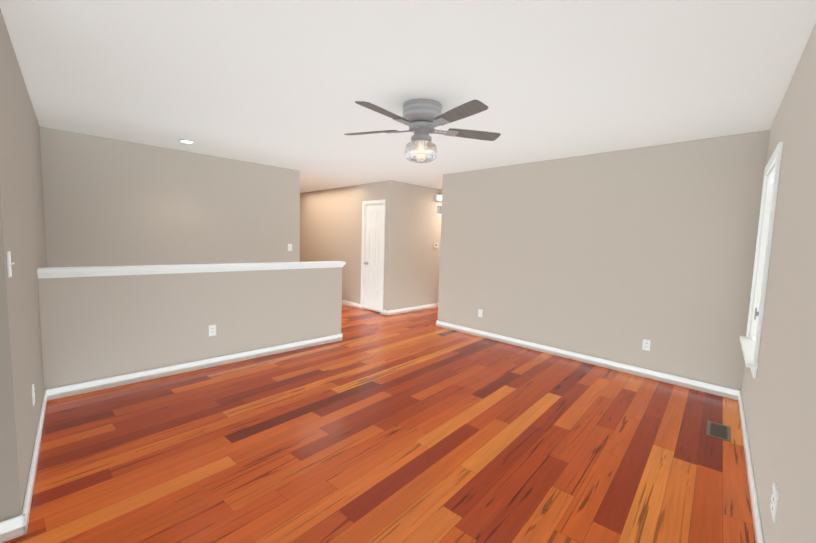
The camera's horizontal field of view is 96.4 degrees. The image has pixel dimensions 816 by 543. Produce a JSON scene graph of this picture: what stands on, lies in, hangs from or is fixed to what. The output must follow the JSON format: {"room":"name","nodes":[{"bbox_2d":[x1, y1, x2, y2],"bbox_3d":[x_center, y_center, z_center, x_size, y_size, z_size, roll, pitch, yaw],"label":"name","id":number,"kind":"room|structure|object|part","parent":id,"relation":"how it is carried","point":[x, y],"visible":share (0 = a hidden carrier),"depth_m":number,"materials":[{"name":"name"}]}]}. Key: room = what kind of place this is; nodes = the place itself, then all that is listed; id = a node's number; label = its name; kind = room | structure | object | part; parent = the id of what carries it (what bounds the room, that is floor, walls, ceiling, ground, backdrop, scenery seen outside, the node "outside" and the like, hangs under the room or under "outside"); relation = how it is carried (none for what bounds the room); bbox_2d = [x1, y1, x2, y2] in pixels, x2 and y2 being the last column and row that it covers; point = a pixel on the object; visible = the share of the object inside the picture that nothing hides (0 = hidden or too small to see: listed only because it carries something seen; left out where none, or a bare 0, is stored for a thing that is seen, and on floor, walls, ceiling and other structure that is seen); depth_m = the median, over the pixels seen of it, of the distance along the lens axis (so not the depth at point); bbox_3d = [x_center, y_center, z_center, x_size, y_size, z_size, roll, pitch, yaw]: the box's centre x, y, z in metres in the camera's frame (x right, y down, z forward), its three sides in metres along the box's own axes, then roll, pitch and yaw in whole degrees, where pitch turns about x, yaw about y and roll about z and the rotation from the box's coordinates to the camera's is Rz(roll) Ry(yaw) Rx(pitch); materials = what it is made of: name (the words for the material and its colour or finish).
{"room":"empty living room","nodes":[
{"label":"empty living room","id":0,"kind":"room"},
{"bbox_2d":[0,9,46,521],"bbox_3d":[-3.957,-0.271,3.780,0.300,2.440,6.300,-3,7,-42],"label":"wall","id":1,"kind":"structure","parent":0,"point":[22,232],"depth_m":1.91,"materials":[{"name":"beige paint"}]},
{"bbox_2d":[6,251,14,277],"bbox_3d":[-1.786,-0.033,1.645,0.020,0.115,0.070,-3,7,-42],"label":"light switch","id":2,"kind":"object","parent":1,"relation":"attached to","point":[9,263],"visible":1,"depth_m":1.62,"materials":[{"name":"white plastic"}]},
{"bbox_2d":[0,390,46,542],"bbox_3d":[-2.456,1.086,2.213,0.314,0.095,1.780,-3,7,-42],"label":"baseboard","id":3,"kind":"structure","parent":1,"relation":"attached to","point":[14,527],"depth_m":1.77,"materials":[{"name":"white wood"}]},
{"bbox_2d":[32,384,34,405],"bbox_3d":[-2.300,0.758,2.243,0.009,0.115,0.070,-3,7,-42],"label":"outlet","id":4,"kind":"object","parent":1,"relation":"attached to","point":[33,395],"visible":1,"depth_m":2.22,"materials":[{"name":"white plastic"}]},
{"bbox_2d":[40,127,299,267],"bbox_3d":[-4.136,-0.450,5.791,3.553,2.440,3.178,-3,7,-45],"label":"wall","id":5,"kind":"structure","parent":0,"point":[110,202],"depth_m":4.53,"materials":[{"name":"beige paint"}]},
{"bbox_2d":[38,267,341,389],"bbox_3d":[-2.004,0.477,3.937,2.995,1.038,0.120,-3,7,-45],"label":"wall","id":6,"kind":"structure","parent":0,"point":[97,327],"depth_m":3.56,"materials":[{"name":"beige paint"}]},
{"bbox_2d":[37,261,345,278],"bbox_3d":[-1.977,-0.041,3.904,3.029,0.074,0.188,-3,7,-45],"label":"trim","id":7,"kind":"structure","parent":6,"relation":"on","point":[58,272],"depth_m":3.51,"materials":[{"name":"white wood"}]},
{"bbox_2d":[46,333,341,400],"bbox_3d":[-2.013,0.947,3.982,3.009,0.095,0.148,-3,7,-45],"label":"baseboard","id":8,"kind":"structure","parent":6,"relation":"attached to","point":[85,387],"depth_m":3.60,"materials":[{"name":"white wood"}]},
{"bbox_2d":[209,324,215,335],"bbox_3d":[-2.046,0.616,3.820,0.070,0.115,0.010,-3,7,-45],"label":"outlet","id":9,"kind":"object","parent":6,"relation":"attached to","point":[212,330],"visible":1,"depth_m":3.82,"materials":[{"name":"white plastic"}]},
{"bbox_2d":[3,304,755,542],"bbox_3d":[-0.442,1.228,2.163,21.000,0.060,21.000,6,6,40],"label":"floor","id":10,"kind":"structure","parent":0,"point":[419,426],"depth_m":2.39,"materials":[{"name":"brown wood"}]},
{"bbox_2d":[706,421,730,441],"bbox_3d":[2.389,1.225,2.808,0.140,0.004,0.300,6,6,40],"label":"floor vent","id":11,"kind":"object","parent":10,"relation":"in","point":[718,431],"visible":1,"depth_m":2.79,"materials":[{"name":"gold metal"}]},
{"bbox_2d":[0,0,815,192],"bbox_3d":[-1.433,-1.416,3.259,13.300,0.080,10.800,-3,7,-45],"label":"ceiling","id":12,"kind":"structure","parent":0,"point":[287,84],"depth_m":2.31,"materials":[{"name":"white paint"}]},
{"bbox_2d":[178,139,195,143],"bbox_3d":[-2.526,-1.483,4.172,0.176,0.008,0.176,-3,7,-45],"label":"recessed light","id":13,"kind":"object","parent":12,"relation":"in","point":[180,140],"visible":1,"depth_m":4.14,"materials":[{"name":"white"}]},
{"bbox_2d":[344,99,500,162],"bbox_3d":[0.097,-1.080,2.841,1.275,0.427,1.290,-3,7,-45],"label":"ceiling fan","id":14,"kind":"object","parent":12,"relation":"attached to","point":[421,118],"visible":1,"depth_m":2.77,"materials":[{"name":"silver metal"}]},
{"bbox_3d":[0.102,-0.956,2.888,0.256,0.172,0.256,-3,7,-45],"label":"light glass","id":15,"kind":"part","parent":14,"relation":"part of","materials":[{"name":"clear glass"}]},
{"bbox_2d":[300,130,769,390],"bbox_3d":[1.455,-0.402,7.181,3.363,2.440,9.100,-3,7,-45],"label":"wall","id":16,"kind":"structure","parent":0,"point":[618,256],"depth_m":4.28,"materials":[{"name":"beige paint"}]},
{"bbox_2d":[342,300,359,308],"bbox_3d":[-1.958,0.579,8.276,0.014,0.095,2.908,-3,7,-45],"label":"baseboard","id":17,"kind":"structure","parent":16,"relation":"attached to","point":[352,304],"depth_m":7.46,"materials":[{"name":"white wood"}]},
{"bbox_2d":[360,199,385,314],"bbox_3d":[-0.624,-0.282,6.976,0.164,2.112,0.664,-3,7,-45],"label":"door frame","id":18,"kind":"structure","parent":16,"relation":"attached to","point":[363,245],"depth_m":7.05,"materials":[{"name":"white wood"}]},
{"bbox_2d":[364,204,382,312],"bbox_3d":[-0.662,-0.248,6.941,0.104,2.024,0.515,-3,7,-45],"label":"door leaf","id":19,"kind":"structure","parent":16,"relation":"in","point":[374,226],"depth_m":6.96,"materials":[{"name":"white wood"}]},
{"bbox_2d":[386,303,437,315],"bbox_3d":[0.821,0.697,7.870,3.377,0.095,0.014,-3,7,-45],"label":"baseboard","id":20,"kind":"structure","parent":16,"relation":"attached to","point":[396,311],"depth_m":7.10,"materials":[{"name":"white wood"}]},
{"bbox_2d":[435,194,441,201],"bbox_3d":[0.644,-1.490,7.413,0.240,0.120,0.050,-3,7,-45],"label":"door chime","id":21,"kind":"object","parent":16,"relation":"attached to","point":[438,197],"visible":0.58,"depth_m":7.35,"materials":[{"name":"white plastic"}]},
{"bbox_2d":[436,204,441,214],"bbox_3d":[0.675,-1.265,7.495,0.300,0.200,0.016,-3,7,-45],"label":"air vent","id":22,"kind":"object","parent":16,"relation":"in","point":[438,209],"visible":0.73,"depth_m":7.45,"materials":[{"name":"white plastic"}]},
{"bbox_2d":[478,309,482,316],"bbox_3d":[1.064,0.613,5.377,0.010,0.115,0.070,-3,7,-45],"label":"outlet","id":23,"kind":"object","parent":16,"relation":"attached to","point":[480,311],"visible":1,"depth_m":5.37,"materials":[{"name":"white plastic"}]},
{"bbox_2d":[436,320,738,399],"bbox_3d":[1.772,1.000,4.685,0.018,0.095,3.703,-3,7,-45],"label":"baseboard","id":24,"kind":"structure","parent":16,"relation":"attached to","point":[717,390],"depth_m":4.15,"materials":[{"name":"white wood"}]},
{"bbox_2d":[642,339,650,350],"bbox_3d":[2.543,0.785,3.896,0.010,0.115,0.070,-3,7,-45],"label":"outlet","id":25,"kind":"object","parent":16,"relation":"attached to","point":[646,345],"visible":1,"depth_m":3.89,"materials":[{"name":"white plastic"}]},
{"bbox_2d":[741,23,815,542],"bbox_3d":[0.226,0.201,-0.261,0.200,2.440,9.850,6,6,40],"label":"wall","id":26,"kind":"structure","parent":0,"point":[778,393],"depth_m":1.61,"materials":[{"name":"beige paint"}]},
{"bbox_2d":[738,391,763,542],"bbox_3d":[-0.009,1.369,-0.229,0.014,0.095,9.486,6,6,40],"label":"baseboard","id":27,"kind":"structure","parent":26,"relation":"attached to","point":[758,532],"depth_m":2.10,"materials":[{"name":"white wood"}]},
{"bbox_2d":[740,142,782,378],"bbox_3d":[2.688,-0.070,2.715,0.188,1.543,1.020,6,6,40],"label":"window unit","id":28,"kind":"structure","parent":26,"relation":"in","point":[750,348],"depth_m":2.95,"materials":[{"name":"white"}]},
{"bbox_2d":[770,481,778,522],"bbox_3d":[1.498,0.942,1.495,0.010,0.115,0.116,6,6,40],"label":"outlet","id":29,"kind":"object","parent":26,"relation":"attached to","point":[774,501],"visible":1,"depth_m":1.47,"materials":[{"name":"white plastic"}]}
]}

